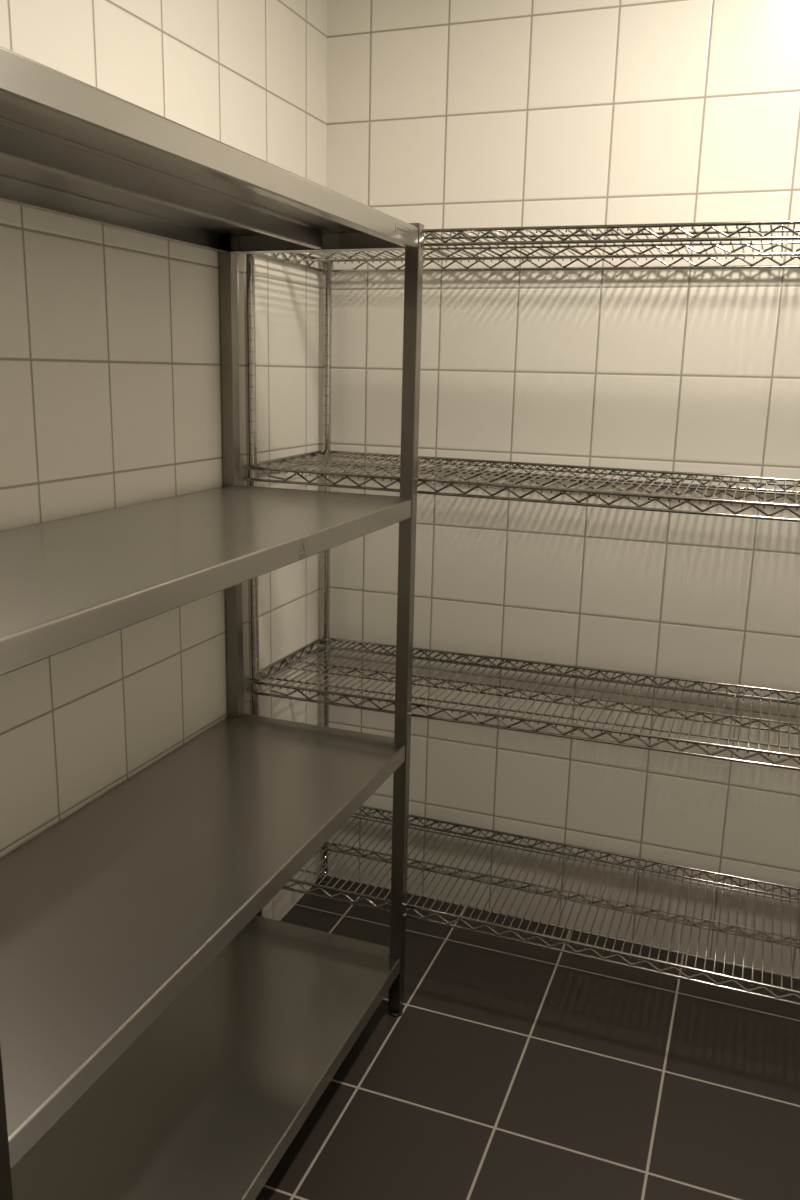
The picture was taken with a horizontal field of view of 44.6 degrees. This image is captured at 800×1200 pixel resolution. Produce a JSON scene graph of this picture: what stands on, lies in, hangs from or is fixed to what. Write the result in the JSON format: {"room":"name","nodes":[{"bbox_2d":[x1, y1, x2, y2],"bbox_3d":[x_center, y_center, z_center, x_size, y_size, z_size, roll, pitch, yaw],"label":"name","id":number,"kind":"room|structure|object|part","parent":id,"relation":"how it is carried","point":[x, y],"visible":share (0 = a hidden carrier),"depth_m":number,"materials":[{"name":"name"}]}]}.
{"room":"storage room","nodes":[
{"label":"storage room","id":0,"kind":"room"},
{"bbox_2d":[0,0,326,920],"bbox_3d":[-0.820,-0.110,1.219,0.120,2.580,3.170,6,14,20],"label":"wall","id":1,"kind":"structure","parent":0,"point":[111,380],"depth_m":1.88,"materials":[{"name":"tile"}]},
{"bbox_2d":[255,877,799,1199],"bbox_3d":[0.302,1.314,1.171,2.540,0.120,3.290,6,14,20],"label":"floor","id":2,"kind":"structure","parent":0,"point":[508,1069],"depth_m":2.10,"materials":[{"name":"tile"}]},
{"bbox_2d":[0,46,423,1199],"bbox_3d":[-0.405,0.227,1.617,0.452,1.760,1.276,6,14,20],"label":"shelving unit","id":3,"kind":"object","parent":2,"relation":"on","point":[162,1037],"visible":1,"depth_m":1.66,"materials":[{"name":"grey metal"}]},
{"bbox_3d":[-0.429,0.367,0.978,0.030,1.742,0.029,6,14,20],"label":"leg","id":4,"kind":"part","parent":3,"relation":"part of","materials":[{"name":"metal"}]},
{"bbox_3d":[-0.381,0.070,2.250,0.028,1.742,0.029,6,14,20],"label":"leg","id":5,"kind":"part","parent":3,"relation":"part of","materials":[{"name":"metal"}]},
{"bbox_3d":[0.010,0.112,2.107,0.030,1.742,0.029,6,14,20],"label":"leg","id":6,"kind":"part","parent":3,"relation":"part of","materials":[{"name":"metal"}]},
{"bbox_2d":[243,220,799,1005],"bbox_3d":[0.417,0.079,2.248,1.530,1.796,0.452,6,14,20],"label":"wire shelving unit","id":7,"kind":"object","parent":2,"relation":"on","point":[252,467],"visible":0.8,"depth_m":2.26,"materials":[{"name":"silver metal"}]},
{"bbox_3d":[-0.348,0.039,2.315,0.024,1.770,0.024,6,14,20],"label":"post","id":8,"kind":"part","parent":7,"relation":"part of","materials":[{"name":"silver metal"}]},
{"bbox_3d":[-0.205,-0.044,2.683,0.024,1.770,0.024,6,14,20],"label":"post","id":9,"kind":"part","parent":7,"relation":"part of","materials":[{"name":"silver metal"}]},
{"bbox_3d":[0.425,-0.257,2.169,1.530,0.049,0.452,6,14,20],"label":"wire shelf","id":10,"kind":"part","parent":7,"relation":"part of","materials":[{"name":"silver metal"}]},
{"bbox_3d":[0.413,0.232,2.284,1.530,0.052,0.452,6,14,20],"label":"wire shelf","id":11,"kind":"part","parent":7,"relation":"part of","materials":[{"name":"silver metal"}]},
{"bbox_3d":[0.436,-0.738,2.056,1.530,0.045,0.452,6,14,20],"label":"wire shelf","id":12,"kind":"part","parent":7,"relation":"part of","materials":[{"name":"silver metal"}]},
{"bbox_3d":[0.402,0.720,2.398,1.530,0.038,0.452,6,14,20],"label":"wire shelf","id":13,"kind":"part","parent":7,"relation":"part of","materials":[{"name":"silver metal"}]},
{"bbox_2d":[326,0,799,976],"bbox_3d":[0.894,-0.327,2.308,2.540,2.580,0.120,6,14,20],"label":"wall","id":14,"kind":"structure","parent":0,"point":[442,114],"depth_m":2.40,"materials":[{"name":"tile"}]}
]}

